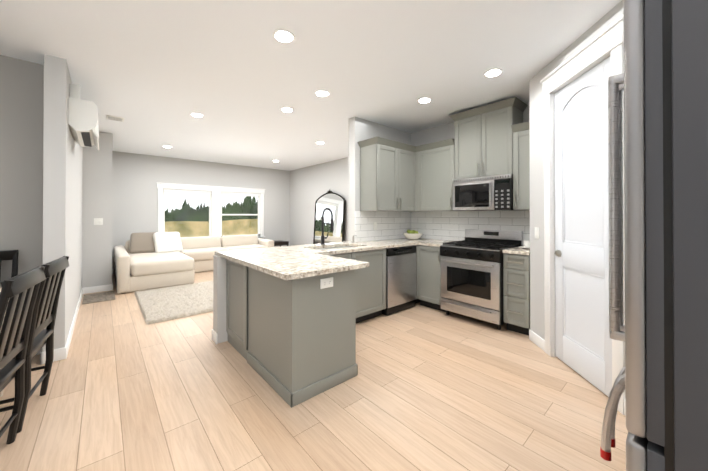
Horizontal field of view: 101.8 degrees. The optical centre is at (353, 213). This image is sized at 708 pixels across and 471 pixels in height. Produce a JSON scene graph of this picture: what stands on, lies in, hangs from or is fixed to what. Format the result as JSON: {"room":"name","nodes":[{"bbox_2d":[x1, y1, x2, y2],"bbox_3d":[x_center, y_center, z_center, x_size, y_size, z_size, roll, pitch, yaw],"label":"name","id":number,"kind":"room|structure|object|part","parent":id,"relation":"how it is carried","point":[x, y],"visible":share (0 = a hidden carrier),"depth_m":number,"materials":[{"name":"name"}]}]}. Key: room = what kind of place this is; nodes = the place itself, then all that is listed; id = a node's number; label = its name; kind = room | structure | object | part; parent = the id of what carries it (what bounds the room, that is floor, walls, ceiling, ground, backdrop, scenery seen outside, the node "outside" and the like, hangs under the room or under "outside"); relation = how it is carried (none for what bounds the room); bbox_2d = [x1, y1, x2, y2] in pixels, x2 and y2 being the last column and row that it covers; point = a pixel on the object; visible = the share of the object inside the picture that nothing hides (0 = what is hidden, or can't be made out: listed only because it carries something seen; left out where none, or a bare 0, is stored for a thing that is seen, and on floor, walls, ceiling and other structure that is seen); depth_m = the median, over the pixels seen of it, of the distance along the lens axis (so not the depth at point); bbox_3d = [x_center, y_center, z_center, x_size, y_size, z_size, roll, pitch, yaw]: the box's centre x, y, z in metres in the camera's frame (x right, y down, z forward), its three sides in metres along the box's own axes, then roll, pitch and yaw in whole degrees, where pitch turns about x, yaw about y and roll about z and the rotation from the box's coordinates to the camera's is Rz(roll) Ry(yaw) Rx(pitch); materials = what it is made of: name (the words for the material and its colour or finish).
{"room":"dining room and kitchen","nodes":[
{"label":"dining room and kitchen","id":0,"kind":"room"},
{"bbox_2d":[0,55,43,308],"bbox_3d":[-3.799,-0.048,2.073,2.200,2.740,0.120,0,0,-41],"label":"wall","id":1,"kind":"structure","parent":0,"point":[21,143],"depth_m":2.64,"materials":[{"name":"grey paint"}]},
{"bbox_2d":[42,54,82,351],"bbox_3d":[-3.670,-0.040,3.705,0.140,2.740,2.970,0,0,-41],"label":"wall","id":2,"kind":"structure","parent":0,"point":[62,185],"depth_m":2.62,"materials":[{"name":"grey paint"}]},
{"bbox_2d":[38,348,45,364],"bbox_3d":[-2.833,1.272,2.622,0.013,0.105,0.273,0,0,-41],"label":"baseboard","id":3,"kind":"structure","parent":2,"relation":"attached to","point":[42,354],"depth_m":2.53,"materials":[{"name":"white"}]},
{"bbox_2d":[58,288,83,360],"bbox_3d":[-3.579,1.278,3.690,0.046,0.105,2.863,0,0,-41],"label":"baseboard","id":4,"kind":"structure","parent":2,"relation":"attached to","point":[62,353],"depth_m":2.94,"materials":[{"name":"white wood"}]},
{"bbox_2d":[68,83,98,149],"bbox_3d":[-2.977,-1.043,3.193,0.219,0.519,0.860,0,0,-41],"label":"mini-split air conditioner","id":5,"kind":"object","parent":2,"relation":"attached to","point":[83,120],"visible":1,"depth_m":2.89,"materials":[{"name":"white plastic"}]},
{"bbox_2d":[82,132,112,287],"bbox_3d":[-4.411,-0.033,4.950,0.380,2.740,0.120,0,0,-41],"label":"wall","id":6,"kind":"structure","parent":0,"point":[97,203],"depth_m":4.90,"materials":[{"name":"grey paint"}]},
{"bbox_2d":[84,284,110,293],"bbox_3d":[-4.364,1.284,4.897,0.330,0.105,0.016,0,0,-41],"label":"baseboard","id":7,"kind":"structure","parent":6,"relation":"attached to","point":[93,289],"depth_m":4.89,"materials":[{"name":"white wood"}]},
{"bbox_2d":[94,218,102,224],"bbox_3d":[-4.361,0.137,4.907,0.118,0.116,0.008,0,0,-41],"label":"light switch","id":8,"kind":"object","parent":6,"relation":"attached to","point":[98,221],"visible":1,"depth_m":4.91,"materials":[{"name":"white plastic"}]},
{"bbox_2d":[112,151,289,268],"bbox_3d":[-3.782,-0.017,7.887,4.670,2.740,0.120,0,0,-41],"label":"wall","id":9,"kind":"structure","parent":0,"point":[136,178],"depth_m":7.10,"materials":[{"name":"grey paint"}]},
{"bbox_2d":[156,182,264,238],"bbox_3d":[-3.764,0.023,7.866,2.740,1.540,0.176,0,0,-41],"label":"window","id":10,"kind":"structure","parent":9,"relation":"in","point":[215,194],"depth_m":7.79,"materials":[{"name":"white plastic"}]},
{"bbox_2d":[0,0,621,170],"bbox_3d":[-1.715,-1.460,3.647,7.400,0.100,9.600,0,0,-41],"label":"ceiling","id":11,"kind":"structure","parent":0,"point":[154,74],"depth_m":2.68,"materials":[{"name":"white paint"}]},
{"bbox_2d":[106,115,123,121],"bbox_3d":[-3.517,-1.399,4.237,0.200,0.014,0.200,0,0,-41],"label":"ceiling vent","id":12,"kind":"object","parent":11,"relation":"in","point":[115,118],"visible":1,"depth_m":4.22,"materials":[{"name":"white plastic"}]},
{"bbox_2d":[190,113,203,116],"bbox_3d":[-2.237,-1.402,4.094,0.169,0.012,0.169,0,0,4],"label":"recessed light","id":13,"kind":"object","parent":11,"relation":"in","point":[192,114],"depth_m":4.09,"materials":[{"name":"white"}]},
{"bbox_2d":[273,29,294,42],"bbox_3d":[-0.559,-1.411,2.293,0.169,0.012,0.169,0,0,4],"label":"recessed light","id":14,"kind":"object","parent":11,"relation":"in","point":[283,35],"depth_m":2.28,"materials":[{"name":"white"}]},
{"bbox_2d":[281,107,293,111],"bbox_3d":[-0.904,-1.403,3.890,0.169,0.012,0.169,0,0,4],"label":"recessed light","id":15,"kind":"object","parent":11,"relation":"in","point":[286,109],"depth_m":3.86,"materials":[{"name":"white"}]},
{"bbox_2d":[315,90,328,96],"bbox_3d":[-0.373,-1.406,3.371,0.169,0.012,0.169,0,0,4],"label":"recessed light","id":16,"kind":"object","parent":11,"relation":"in","point":[322,93],"depth_m":3.35,"materials":[{"name":"white"}]},
{"bbox_2d":[417,97,430,102],"bbox_3d":[0.874,-1.405,3.570,0.169,0.012,0.169,0,0,4],"label":"recessed light","id":17,"kind":"object","parent":11,"relation":"in","point":[425,99],"depth_m":3.56,"materials":[{"name":"white"}]},
{"bbox_2d":[484,68,502,76],"bbox_3d":[1.394,-1.408,2.883,0.169,0.012,0.169,0,0,4],"label":"recessed light","id":18,"kind":"object","parent":11,"relation":"in","point":[494,72],"depth_m":2.86,"materials":[{"name":"white"}]},
{"bbox_2d":[213,117,410,343],"bbox_3d":[-0.012,-0.037,4.236,3.790,2.740,0.140,0,0,-41],"label":"wall","id":19,"kind":"structure","parent":0,"point":[360,129],"depth_m":4.19,"materials":[{"name":"grey paint"}]},
{"bbox_2d":[212,329,217,340],"bbox_3d":[-0.128,1.281,4.230,3.643,0.105,0.013,0,0,-41],"label":"baseboard","id":20,"kind":"structure","parent":19,"relation":"attached to","point":[214,335],"depth_m":2.96,"materials":[{"name":"white wood"}]},
{"bbox_2d":[355,211,410,241],"bbox_3d":[0.501,0.189,4.583,1.290,0.452,0.009,0,0,-41],"label":"backsplash","id":21,"kind":"structure","parent":19,"relation":"attached to","point":[390,224],"depth_m":4.52,"materials":[{"name":"white tile"}]},
{"bbox_2d":[357,137,416,211],"bbox_3d":[0.550,-0.540,4.362,0.870,1.003,0.407,0,0,-41],"label":"upper cabinet","id":22,"kind":"object","parent":19,"relation":"attached to","point":[388,168],"depth_m":4.17,"materials":[{"name":"grey paint"}]},
{"bbox_2d":[0,270,627,470],"bbox_3d":[-1.715,1.380,3.632,7.400,0.100,9.600,0,0,-41],"label":"floor","id":23,"kind":"structure","parent":0,"point":[424,389],"depth_m":1.96,"materials":[{"name":"brown wood"}]},
{"bbox_2d":[0,288,8,396],"bbox_3d":[-2.435,0.934,1.114,1.240,0.765,1.850,0,0,-41],"label":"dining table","id":24,"kind":"object","parent":23,"relation":"on","point":[1,393],"visible":0.08,"depth_m":2.08,"materials":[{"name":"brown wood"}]},
{"bbox_2d":[0,250,18,280],"bbox_3d":[-3.012,0.822,2.232,0.472,1.006,0.533,0,0,-41],"label":"dining chair","id":25,"kind":"object","parent":23,"relation":"on","point":[12,255],"visible":0.27,"depth_m":2.53,"materials":[{"name":"black wood"}]},
{"bbox_2d":[0,266,45,443],"bbox_3d":[-1.969,0.818,1.411,0.533,1.006,0.472,0,0,-33],"label":"dining chair","id":26,"kind":"object","parent":23,"relation":"on","point":[19,292],"visible":1,"depth_m":1.58,"materials":[{"name":"black wood"}]},
{"bbox_2d":[0,256,69,432],"bbox_3d":[-2.258,0.820,1.849,0.533,1.006,0.472,0,0,-33],"label":"dining chair","id":27,"kind":"object","parent":23,"relation":"on","point":[45,312],"visible":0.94,"depth_m":1.94,"materials":[{"name":"black wood"}]},
{"bbox_2d":[82,291,114,303],"bbox_3d":[-4.046,1.328,4.571,0.380,0.010,0.640,0,0,-41],"label":"doormat","id":28,"kind":"object","parent":23,"relation":"on","point":[97,297],"visible":0.96,"depth_m":4.53,"materials":[{"name":"grey fabric"}]},
{"bbox_2d":[134,281,212,324],"bbox_3d":[-2.110,1.313,4.960,2.573,0.044,1.844,0,0,-41],"label":"shag rug","id":29,"kind":"object","parent":23,"relation":"on","point":[156,305],"visible":0.35,"depth_m":4.25,"materials":[{"name":"beige carpet"}]},
{"bbox_2d":[114,232,273,293],"bbox_3d":[-3.339,0.880,6.607,3.300,0.932,2.185,0,0,-41],"label":"sofa","id":30,"kind":"object","parent":23,"relation":"on","point":[147,260],"visible":0.92,"depth_m":6.06,"materials":[{"name":"beige fabric"}]},
{"bbox_2d":[274,240,288,245],"bbox_3d":[-2.283,1.089,8.513,0.520,0.535,0.520,0,0,-41],"label":"side table","id":31,"kind":"object","parent":23,"relation":"on","point":[279,242],"visible":0.31,"depth_m":8.42,"materials":[{"name":"black wood"}]},
{"bbox_2d":[226,259,365,407],"bbox_3d":[-0.628,0.884,2.688,0.671,0.882,1.370,0,0,-41],"label":"base cabinet","id":32,"kind":"object","parent":23,"relation":"on","point":[292,342],"depth_m":2.21,"materials":[{"name":"grey paint"}]},
{"bbox_2d":[239,251,368,280],"bbox_3d":[-0.414,0.421,2.413,0.750,0.035,0.784,0,0,-41],"label":"countertop","id":33,"kind":"structure","parent":32,"relation":"on","point":[286,263],"depth_m":2.29,"materials":[{"name":"white stone"}]},
{"bbox_2d":[215,207,423,262],"bbox_3d":[-0.045,0.183,3.808,3.140,0.526,0.800,0,0,-41],"label":"countertop","id":34,"kind":"structure","parent":32,"relation":"on","point":[232,255],"depth_m":3.47,"materials":[{"name":"white stone"}]},
{"bbox_2d":[403,229,422,239],"bbox_3d":[0.947,0.335,4.633,0.316,0.158,0.316,0,0,-41],"label":"bowl","id":35,"kind":"object","parent":34,"relation":"on","point":[412,235],"visible":1,"depth_m":4.55,"materials":[{"name":"white ceramic"}]},
{"bbox_2d":[313,189,345,243],"bbox_3d":[-0.676,0.352,7.530,0.169,2.002,1.288,0,0,-41],"label":"arched floor mirror","id":36,"kind":"object","parent":23,"relation":"on","point":[335,203],"visible":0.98,"depth_m":7.48,"materials":[{"name":"mirror"}]},
{"bbox_2d":[317,246,385,319],"bbox_3d":[-0.229,0.889,3.543,1.199,0.882,0.606,0,0,-41],"label":"base cabinet","id":37,"kind":"object","parent":23,"relation":"on","point":[376,271],"depth_m":3.58,"materials":[{"name":"grey paint"}]},
{"bbox_2d":[382,245,415,314],"bbox_3d":[0.459,0.894,4.128,0.594,0.878,0.623,0,0,-41],"label":"dishwasher","id":38,"kind":"object","parent":23,"relation":"on","point":[400,278],"visible":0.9,"depth_m":3.86,"materials":[{"name":"silver metal"}]},
{"bbox_2d":[415,245,529,335],"bbox_3d":[1.411,0.891,4.015,0.685,0.882,2.051,0,0,-41],"label":"base cabinet","id":39,"kind":"object","parent":23,"relation":"on","point":[516,289],"depth_m":3.22,"materials":[{"name":"grey paint"}]},
{"bbox_2d":[419,239,456,246],"bbox_3d":[1.291,0.430,4.171,0.650,0.035,0.376,0,0,-41],"label":"countertop","id":40,"kind":"structure","parent":39,"relation":"on","point":[426,242],"depth_m":4.10,"materials":[{"name":"white stone"}]},
{"bbox_2d":[440,229,522,329],"bbox_3d":[1.617,0.778,3.696,0.776,1.105,0.754,0,0,-41],"label":"gas range","id":41,"kind":"object","parent":23,"relation":"on","point":[472,274],"visible":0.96,"depth_m":3.49,"materials":[{"name":"silver metal"}]},
{"bbox_2d":[600,0,707,470],"bbox_3d":[1.099,0.410,0.634,0.910,1.808,0.844,0,0,-41],"label":"refrigerator","id":42,"kind":"object","parent":23,"relation":"on","point":[661,83],"visible":1,"depth_m":0.55,"materials":[{"name":"grey metal"}]},
{"bbox_2d":[290,157,348,245],"bbox_3d":[-0.352,-0.020,7.417,0.120,2.740,5.100,0,0,-41],"label":"wall","id":43,"kind":"structure","parent":0,"point":[310,186],"depth_m":8.34,"materials":[{"name":"grey paint"}]},
{"bbox_2d":[411,102,528,145],"bbox_3d":[1.756,-0.037,4.240,0.120,2.740,2.180,0,0,-41],"label":"wall","id":44,"kind":"structure","parent":0,"point":[436,134],"depth_m":4.64,"materials":[{"name":"grey paint"}]},
{"bbox_2d":[421,138,452,210],"bbox_3d":[1.306,-0.539,4.395,0.351,1.003,0.689,0,0,-41],"label":"upper cabinet","id":45,"kind":"object","parent":44,"relation":"attached to","point":[436,157],"depth_m":4.23,"materials":[{"name":"grey paint"}]},
{"bbox_2d":[411,210,529,245],"bbox_3d":[1.668,0.247,4.241,0.009,0.572,2.059,0,0,-41],"label":"backsplash","id":46,"kind":"structure","parent":44,"relation":"attached to","point":[447,225],"depth_m":4.28,"materials":[{"name":"white tile"}]},
{"bbox_2d":[453,97,524,179],"bbox_3d":[1.784,-0.919,3.850,0.351,0.900,0.761,0,0,-41],"label":"upper cabinet","id":47,"kind":"object","parent":44,"relation":"attached to","point":[492,139],"depth_m":3.69,"materials":[{"name":"grey paint"}]},
{"bbox_2d":[453,174,512,210],"bbox_3d":[1.746,-0.254,3.814,0.450,0.426,0.756,0,0,-41],"label":"over-the-range microwave","id":48,"kind":"object","parent":47,"relation":"attached to","point":[491,193],"visible":1,"depth_m":3.66,"materials":[{"name":"silver metal"}]},
{"bbox_2d":[513,121,529,209],"bbox_3d":[2.123,-0.544,3.459,0.351,1.003,0.268,0,0,-41],"label":"upper cabinet","id":49,"kind":"object","parent":44,"relation":"attached to","point":[521,133],"depth_m":3.38,"materials":[{"name":"grey paint"}]},
{"bbox_2d":[503,247,529,254],"bbox_3d":[2.006,0.426,3.351,0.650,0.035,0.268,0,0,-41],"label":"countertop","id":50,"kind":"structure","parent":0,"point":[517,250],"depth_m":3.17,"materials":[{"name":"white stone"}]},
{"bbox_2d":[519,241,529,248],"bbox_3d":[2.030,0.364,3.362,0.180,0.087,0.180,0,0,-41],"label":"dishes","id":51,"kind":"object","parent":50,"relation":"on","point":[526,244],"visible":0.6,"depth_m":3.34,"materials":[{"name":"white ceramic"}]},
{"bbox_2d":[529,0,623,339],"bbox_3d":[1.869,-0.047,2.298,0.120,2.740,1.485,0,0,4],"label":"wall","id":52,"kind":"structure","parent":0,"point":[536,107],"depth_m":2.88,"materials":[{"name":"grey paint"}]},
{"bbox_2d":[535,227,538,238],"bbox_3d":[1.845,0.196,2.907,0.008,0.116,0.072,0,0,4],"label":"switch plate","id":53,"kind":"object","parent":52,"relation":"attached to","point":[536,232],"visible":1,"depth_m":2.90,"materials":[{"name":"white plastic"}]},
{"bbox_2d":[540,14,625,414],"bbox_3d":[1.853,0.014,2.321,0.154,2.618,0.930,0,0,4],"label":"door frame","id":54,"kind":"structure","parent":52,"relation":"attached to","point":[605,43],"depth_m":2.54,"materials":[{"name":"white wood"}]},
{"bbox_2d":[554,56,611,396],"bbox_3d":[1.834,0.098,2.319,0.073,2.426,0.688,0,0,4],"label":"pantry door","id":55,"kind":"structure","parent":52,"relation":"in","point":[583,344],"depth_m":2.30,"materials":[{"name":"white wood"}]},
{"bbox_3d":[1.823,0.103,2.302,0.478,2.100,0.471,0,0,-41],"label":"knob","id":56,"kind":"part","parent":55,"relation":"part of","materials":[{"name":"silver metal"}]},
{"label":"outside","id":57,"kind":"structure","parent":0,"visible":0},
{"bbox_2d":[165,193,257,237],"bbox_3d":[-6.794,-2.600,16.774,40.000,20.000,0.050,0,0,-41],"label":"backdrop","id":58,"kind":"structure","parent":57,"point":[182,203],"depth_m":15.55,"materials":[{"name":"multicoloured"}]}
]}

